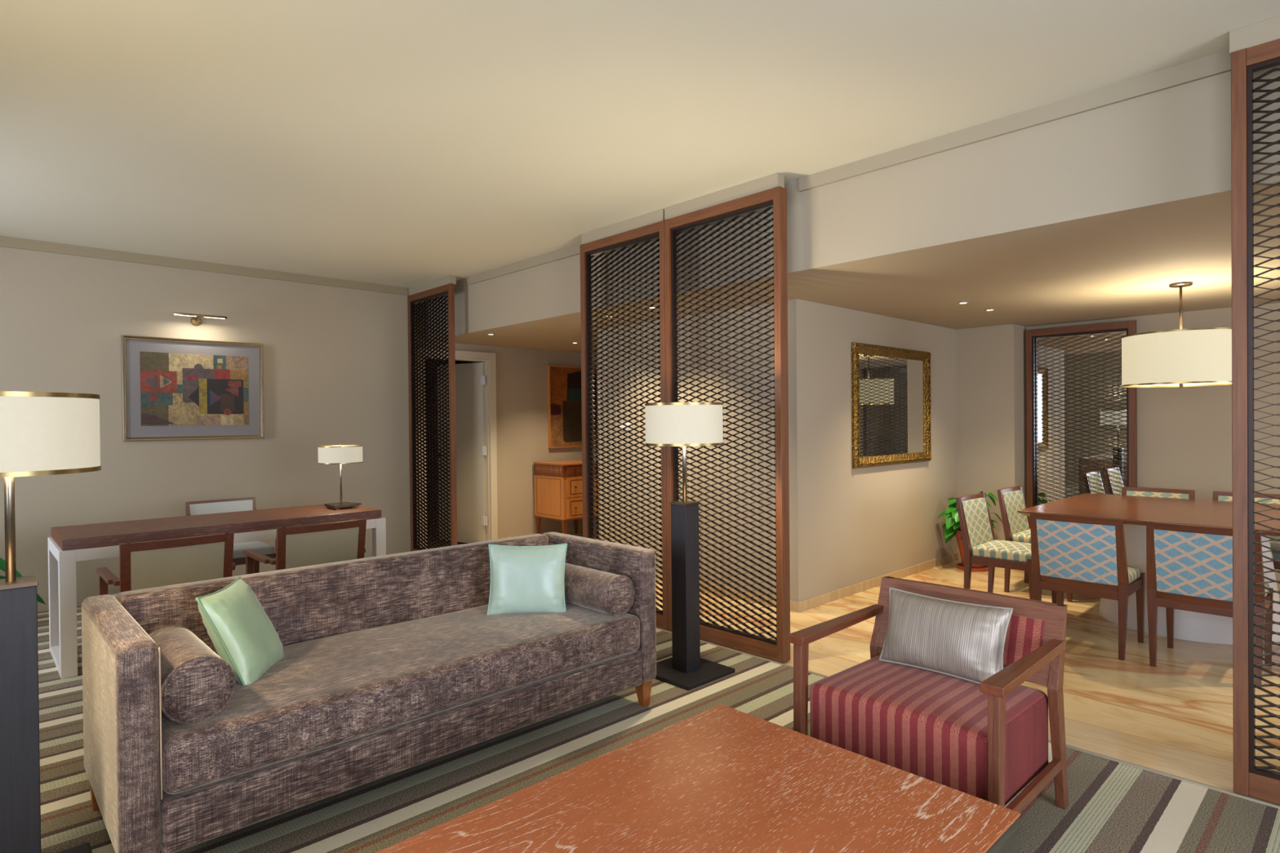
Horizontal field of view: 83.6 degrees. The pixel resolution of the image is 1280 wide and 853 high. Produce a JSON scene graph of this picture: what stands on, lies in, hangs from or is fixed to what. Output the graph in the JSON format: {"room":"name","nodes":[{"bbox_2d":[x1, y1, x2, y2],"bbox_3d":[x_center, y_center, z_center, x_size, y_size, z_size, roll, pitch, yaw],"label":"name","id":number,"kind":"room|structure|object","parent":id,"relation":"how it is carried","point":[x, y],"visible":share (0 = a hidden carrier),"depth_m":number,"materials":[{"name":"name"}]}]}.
{"room":"hotel room","nodes":[
{"label":"hotel room","id":0,"kind":"room"},
{"bbox_2d":[0,246,598,597],"bbox_3d":[-2.180,-0.041,7.551,11.400,2.750,0.120,-1,1,-43],"label":"wall","id":1,"kind":"structure","parent":0,"point":[335,359],"depth_m":6.29,"materials":[{"name":"paint"}]},
{"bbox_2d":[120,335,264,441],"bbox_3d":[-3.710,-0.307,5.989,1.022,0.836,0.040,-1,1,-43],"label":"framed picture","id":2,"kind":"object","parent":1,"relation":"attached to","point":[172,388],"visible":1,"depth_m":5.95,"materials":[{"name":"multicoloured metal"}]},
{"bbox_2d":[139,351,248,426],"bbox_3d":[-3.709,-0.307,5.988,0.782,0.596,0.003,-1,1,-43],"label":"print","id":3,"kind":"object","parent":2,"relation":"attached to","point":[177,388],"depth_m":5.97,"materials":[{"name":"multicoloured paper"}]},
{"bbox_2d":[172,311,226,325],"bbox_3d":[-3.672,-0.884,5.949,0.390,0.080,0.154,-1,1,-43],"label":"picture light","id":4,"kind":"object","parent":1,"relation":"attached to","point":[195,321],"visible":1,"depth_m":5.96,"materials":[{"name":"gold metal"}]},
{"bbox_2d":[0,235,407,295],"bbox_3d":[-4.289,-1.342,5.458,5.290,0.075,0.018,-1,1,-43],"label":"trim","id":5,"kind":"structure","parent":1,"relation":"attached to","point":[6,242],"depth_m":5.94,"materials":[{"name":"paint"}]},
{"bbox_2d":[37,546,410,612],"bbox_3d":[-4.261,1.318,5.487,5.305,0.105,0.008,-1,1,-43],"label":"baseboard","id":6,"kind":"structure","parent":1,"relation":"attached to","point":[81,596],"depth_m":5.60,"materials":[{"name":"paint"}]},
{"bbox_2d":[497,524,598,539],"bbox_3d":[0.175,1.254,9.692,4.870,0.072,0.012,-1,1,-43],"label":"baseboard","id":7,"kind":"structure","parent":1,"relation":"attached to","point":[570,531],"depth_m":8.60,"materials":[{"name":"wood"}]},
{"bbox_2d":[547,365,597,448],"bbox_3d":[-0.726,-0.239,8.820,0.980,0.980,0.040,-1,1,-43],"label":"abstract painting","id":8,"kind":"object","parent":1,"relation":"attached to","point":[564,383],"visible":0.6,"depth_m":8.65,"materials":[{"name":"brown paint"}]},
{"bbox_2d":[408,15,1279,295],"bbox_3d":[0.204,-1.377,4.633,0.066,0.080,7.400,-1,1,-43],"label":"trim","id":9,"kind":"structure","parent":1,"relation":"attached to","point":[1267,30],"depth_m":4.30,"materials":[{"name":"paint"}]},
{"bbox_2d":[425,359,481,548],"bbox_3d":[-2.892,0.083,8.668,3.500,2.700,2.480,-1,1,-43],"label":"wall","id":10,"kind":"structure","parent":0,"point":[456,362],"depth_m":10.17,"materials":[{"name":"paint"}]},
{"bbox_2d":[416,347,497,549],"bbox_3d":[-2.195,0.259,7.943,0.930,2.145,0.753,-1,1,-43],"label":"door","id":11,"kind":"structure","parent":10,"relation":"in","point":[475,382],"depth_m":7.99,"materials":[{"name":"paint"}]},
{"bbox_2d":[0,0,1279,288],"bbox_3d":[-0.858,-1.437,1.985,5.690,0.100,10.020,-1,1,-43],"label":"ceiling","id":12,"kind":"structure","parent":0,"point":[407,144],"depth_m":3.08,"materials":[{"name":"paint"}]},
{"bbox_2d":[468,243,581,284],"bbox_3d":[-0.958,-1.379,6.067,0.018,0.075,1.880,-1,1,-43],"label":"trim","id":13,"kind":"structure","parent":12,"relation":"attached to","point":[574,250],"depth_m":6.05,"materials":[{"name":"paint"}]},
{"bbox_2d":[37,529,1279,852],"bbox_3d":[1.240,1.375,3.971,11.400,0.106,10.020,-1,1,-43],"label":"floor","id":14,"kind":"structure","parent":0,"point":[1113,806],"depth_m":2.98,"materials":[{"name":"carpet"}]},
{"bbox_2d":[0,557,45,604],"bbox_3d":[-4.456,0.995,4.419,1.260,0.771,0.950,-1,1,-43],"label":"potted plant","id":15,"kind":"object","parent":14,"relation":"on","point":[39,598],"visible":0.26,"depth_m":4.91,"materials":[{"name":"green plant"}]},
{"bbox_2d":[0,391,101,852],"bbox_3d":[-1.801,0.640,2.052,0.421,1.465,0.421,-1,1,-43],"label":"floor lamp","id":16,"kind":"object","parent":14,"relation":"on","point":[42,433],"visible":1,"depth_m":2.02,"materials":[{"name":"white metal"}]},
{"bbox_2d":[96,532,235,598],"bbox_3d":[-2.521,0.968,3.839,0.568,0.795,0.555,-1,1,-43],"label":"desk chair","id":17,"kind":"object","parent":14,"relation":"on","point":[163,562],"visible":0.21,"depth_m":3.64,"materials":[{"name":"beige fabric"}]},
{"bbox_2d":[47,504,386,679],"bbox_3d":[-2.723,0.984,4.760,1.825,0.754,0.700,-1,1,-43],"label":"desk","id":18,"kind":"object","parent":14,"relation":"on","point":[68,545],"visible":0.79,"depth_m":4.35,"materials":[{"name":"brown wood"}]},
{"bbox_2d":[317,444,363,510],"bbox_3d":[-2.178,0.363,5.314,0.305,0.468,0.440,0,0,14],"label":"table lamp","id":19,"kind":"object","parent":18,"relation":"on","point":[340,454],"visible":1,"depth_m":5.14,"materials":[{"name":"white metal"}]},
{"bbox_2d":[185,497,275,573],"bbox_3d":[-3.058,0.962,5.349,0.568,0.795,0.555,-1,1,-43],"label":"desk chair","id":20,"kind":"object","parent":14,"relation":"on","point":[237,504],"visible":0.29,"depth_m":5.43,"materials":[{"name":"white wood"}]},
{"bbox_2d":[244,519,366,574],"bbox_3d":[-2.003,0.960,4.331,0.568,0.795,0.555,-1,1,-43],"label":"desk chair","id":21,"kind":"object","parent":14,"relation":"on","point":[298,546],"visible":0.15,"depth_m":4.13,"materials":[{"name":"beige fabric"}]},
{"bbox_2d":[81,532,656,852],"bbox_3d":[-0.959,0.978,3.002,2.109,0.757,0.840,-1,1,-43],"label":"sofa","id":22,"kind":"object","parent":14,"relation":"on","point":[390,664],"visible":0.91,"depth_m":2.64,"materials":[{"name":"fabric"}]},
{"bbox_2d":[148,626,235,724],"bbox_3d":[-1.503,0.804,2.348,0.203,0.203,0.472,-1,1,-43],"label":"bolster","id":23,"kind":"object","parent":22,"relation":"on","point":[197,684],"visible":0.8,"depth_m":2.19,"materials":[{"name":"fabric"}]},
{"bbox_2d":[195,576,284,685],"bbox_3d":[-1.455,0.752,2.622,0.203,0.340,0.345,-1,0,-8],"label":"cushion","id":24,"kind":"object","parent":22,"relation":"on","point":[242,633],"visible":0.87,"depth_m":2.52,"materials":[{"name":"green fabric"}]},
{"bbox_2d":[158,601,639,794],"bbox_3d":[-0.922,0.975,2.963,1.903,0.191,0.733,-1,1,-43],"label":"seat cushion","id":25,"kind":"object","parent":22,"relation":"on","point":[335,690],"depth_m":2.65,"materials":[{"name":"fabric"}]},
{"bbox_2d":[486,543,567,615],"bbox_3d":[-0.535,0.732,3.405,0.384,0.348,0.136,-1,0,-10],"label":"cushion","id":26,"kind":"object","parent":22,"relation":"on","point":[524,579],"visible":0.94,"depth_m":3.36,"materials":[{"name":"green fabric"}]},
{"bbox_2d":[564,562,635,616],"bbox_3d":[-0.255,0.788,3.497,0.189,0.189,0.492,-1,1,-43],"label":"bolster","id":27,"kind":"object","parent":22,"relation":"on","point":[613,594],"visible":0.77,"depth_m":3.35,"materials":[{"name":"fabric"}]},
{"bbox_2d":[533,459,598,533],"bbox_3d":[-0.806,0.860,8.342,0.644,0.899,0.582,-1,1,-43],"label":"dresser","id":28,"kind":"object","parent":14,"relation":"on","point":[558,493],"visible":0.75,"depth_m":8.07,"materials":[{"name":"brown wood"}]},
{"bbox_2d":[644,402,734,690],"bbox_3d":[0.245,0.606,3.885,0.421,1.465,0.421,-1,1,-43],"label":"floor lamp","id":29,"kind":"object","parent":14,"relation":"on","point":[684,424],"visible":0.98,"depth_m":3.82,"materials":[{"name":"brown metal"}]},
{"bbox_2d":[375,704,1020,852],"bbox_3d":[0.113,1.165,1.663,1.392,0.382,0.973,-1,1,-43],"label":"coffee table","id":30,"kind":"object","parent":14,"relation":"on","point":[720,778],"visible":1,"depth_m":1.82,"materials":[{"name":"brown wood"}]},
{"bbox_2d":[786,576,1068,813],"bbox_3d":[1.042,0.991,2.564,0.695,0.700,0.744,-1,1,-43],"label":"armchair","id":31,"kind":"object","parent":14,"relation":"on","point":[987,740],"visible":0.7,"depth_m":2.43,"materials":[{"name":"red fabric"}]},
{"bbox_2d":[879,586,1013,684],"bbox_3d":[1.123,0.776,2.655,0.178,0.273,0.462,-1,1,-44],"label":"lumbar pillow","id":32,"kind":"object","parent":31,"relation":"on","point":[964,641],"visible":0.9,"depth_m":2.58,"materials":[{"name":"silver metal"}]},
{"bbox_2d":[656,626,1279,808],"bbox_3d":[1.026,1.328,3.757,0.012,0.008,9.805,-1,1,-43],"label":"trim","id":33,"kind":"structure","parent":14,"relation":"on","point":[1144,768],"depth_m":2.80,"materials":[{"name":"wood"}]},
{"bbox_2d":[408,283,457,551],"bbox_3d":[-2.033,0.003,6.984,0.046,2.668,0.865,-1,1,-43],"label":"mesh screen","id":34,"kind":"object","parent":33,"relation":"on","point":[449,289],"visible":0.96,"depth_m":6.96,"materials":[{"name":"brown metal"}]},
{"bbox_2d":[579,220,667,630],"bbox_3d":[-0.106,0.000,4.971,0.072,2.668,0.863,-1,1,-43],"label":"mesh screen","id":35,"kind":"object","parent":33,"relation":"on","point":[655,229],"visible":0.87,"depth_m":4.98,"materials":[{"name":"brown metal"}]},
{"bbox_2d":[663,186,790,662],"bbox_3d":[0.502,-0.001,4.330,0.072,2.668,0.898,-1,1,-43],"label":"mesh screen","id":36,"kind":"object","parent":33,"relation":"on","point":[778,650],"visible":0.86,"depth_m":4.24,"materials":[{"name":"brown metal"}]},
{"bbox_2d":[1231,38,1279,804],"bbox_3d":[2.443,-0.005,2.276,0.060,2.668,0.862,-1,1,-43],"label":"mesh screen","id":37,"kind":"object","parent":33,"relation":"on","point":[1262,783],"visible":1,"depth_m":2.54,"materials":[{"name":"brown metal"}]},
{"bbox_2d":[937,491,1002,572],"bbox_3d":[2.961,0.942,6.458,0.573,0.691,0.447,-1,0,-29],"label":"potted plant","id":38,"kind":"object","parent":14,"relation":"on","point":[952,527],"visible":0.45,"depth_m":6.41,"materials":[{"name":"green plant"}]},
{"bbox_2d":[955,493,1057,604],"bbox_3d":[2.595,0.904,5.078,0.492,0.794,0.541,-1,1,-43],"label":"dining chair","id":39,"kind":"object","parent":14,"relation":"on","point":[980,545],"visible":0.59,"depth_m":5.05,"materials":[{"name":"fabric"}]},
{"bbox_2d":[996,485,1072,602],"bbox_3d":[3.154,0.894,5.608,0.492,0.794,0.541,-1,1,-43],"label":"dining chair","id":40,"kind":"object","parent":14,"relation":"on","point":[1016,526],"visible":0.31,"depth_m":5.66,"materials":[{"name":"fabric"}]},
{"bbox_2d":[1025,320,1137,520],"bbox_3d":[3.922,0.192,6.391,0.050,2.185,0.858,-1,1,-43],"label":"mesh screen","id":41,"kind":"object","parent":14,"relation":"on","point":[1130,326],"visible":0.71,"depth_m":6.40,"materials":[{"name":"brown metal"}]},
{"bbox_2d":[1030,511,1145,660],"bbox_3d":[2.686,0.909,4.298,0.541,0.794,0.492,-1,1,-43],"label":"dining chair","id":42,"kind":"object","parent":14,"relation":"on","point":[1086,556],"visible":0.97,"depth_m":4.13,"materials":[{"name":"blue fabric"}]},
{"bbox_2d":[1017,493,1279,644],"bbox_3d":[3.612,0.922,4.732,1.530,0.744,1.560,-1,1,-43],"label":"dining table","id":43,"kind":"object","parent":14,"relation":"on","point":[1135,512],"visible":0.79,"depth_m":4.57,"materials":[{"name":"brown wood"}]},
{"bbox_2d":[1121,486,1195,499],"bbox_3d":[3.904,0.888,5.471,0.541,0.794,0.492,-1,1,-43],"label":"dining chair","id":44,"kind":"object","parent":14,"relation":"on","point":[1126,491],"visible":0.05,"depth_m":5.62,"materials":[{"name":"fabric"}]},
{"bbox_2d":[1146,521,1273,684],"bbox_3d":[3.085,0.908,3.877,0.541,0.794,0.492,-1,1,-43],"label":"dining chair","id":45,"kind":"object","parent":14,"relation":"on","point":[1189,567],"visible":0.68,"depth_m":3.76,"materials":[{"name":"fabric"}]},
{"bbox_2d":[1212,491,1279,569],"bbox_3d":[4.303,0.887,5.050,0.541,0.794,0.492,-1,1,-43],"label":"dining chair","id":46,"kind":"object","parent":14,"relation":"on","point":[1217,495],"visible":0.09,"depth_m":5.15,"materials":[{"name":"fabric"}]},
{"bbox_2d":[596,298,957,601],"bbox_3d":[2.183,0.180,7.589,5.024,2.225,2.190,-1,1,-43],"label":"wall","id":47,"kind":"structure","parent":0,"point":[848,526],"depth_m":5.56,"materials":[{"name":"paint"}]},
{"bbox_2d":[618,422,631,430],"bbox_3d":[-0.131,-0.002,6.366,0.012,0.070,0.160,-1,1,-43],"label":"light switch","id":48,"kind":"object","parent":47,"relation":"attached to","point":[628,424],"visible":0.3,"depth_m":6.34,"materials":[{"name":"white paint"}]},
{"bbox_2d":[851,342,932,468],"bbox_3d":[2.143,-0.172,6.005,1.316,0.984,0.052,-1,1,-43],"label":"gilded mirror","id":49,"kind":"object","parent":47,"relation":"attached to","point":[891,386],"visible":1,"depth_m":5.96,"materials":[{"name":"gold mirror"}]},
{"bbox_2d":[425,65,1279,353],"bbox_3d":[3.244,-1.193,5.875,5.810,0.525,10.020,-1,1,-43],"label":"ceiling","id":50,"kind":"structure","parent":0,"point":[1092,215],"depth_m":3.78,"materials":[{"name":"paint"}]},
{"bbox_2d":[1121,281,1231,387],"bbox_3d":[3.492,-0.587,4.618,0.639,0.672,0.639,-1,1,-43],"label":"pendant lamp","id":51,"kind":"object","parent":50,"relation":"hanging from","point":[1180,357],"visible":0.91,"depth_m":4.39,"materials":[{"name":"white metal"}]},
{"bbox_2d":[955,302,1279,583],"bbox_3d":[5.285,0.169,4.963,0.536,2.225,5.890,-1,1,-43],"label":"wall","id":52,"kind":"structure","parent":0,"point":[1184,433],"depth_m":6.04,"materials":[{"name":"paint"}]},
{"bbox_2d":[655,551,1279,612],"bbox_3d":[3.676,1.252,5.471,8.482,0.072,2.443,0,0,19],"label":"baseboard","id":53,"kind":"structure","parent":52,"relation":"attached to","point":[797,606],"depth_m":5.58,"materials":[{"name":"wood"}]},
{"bbox_2d":[1035,330,1127,506],"bbox_3d":[3.948,0.144,6.417,0.008,2.040,0.840,-1,1,-43],"label":"wall mirror","id":54,"kind":"object","parent":52,"relation":"attached to","point":[1100,404],"visible":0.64,"depth_m":6.42,"materials":[{"name":"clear mirror"}]},
{"bbox_3d":[4.676,-0.053,0.396,11.300,2.750,0.100,-1,1,-43],"label":"wall","id":55,"kind":"structure","parent":0,"visible":0},
{"bbox_2d":[799,49,1231,191],"bbox_3d":[2.710,-1.385,2.200,0.018,0.075,5.220,-1,1,-43],"label":"trim","id":56,"kind":"structure","parent":55,"relation":"attached to","point":[1219,63],"depth_m":3.18,"materials":[{"name":"paint"}]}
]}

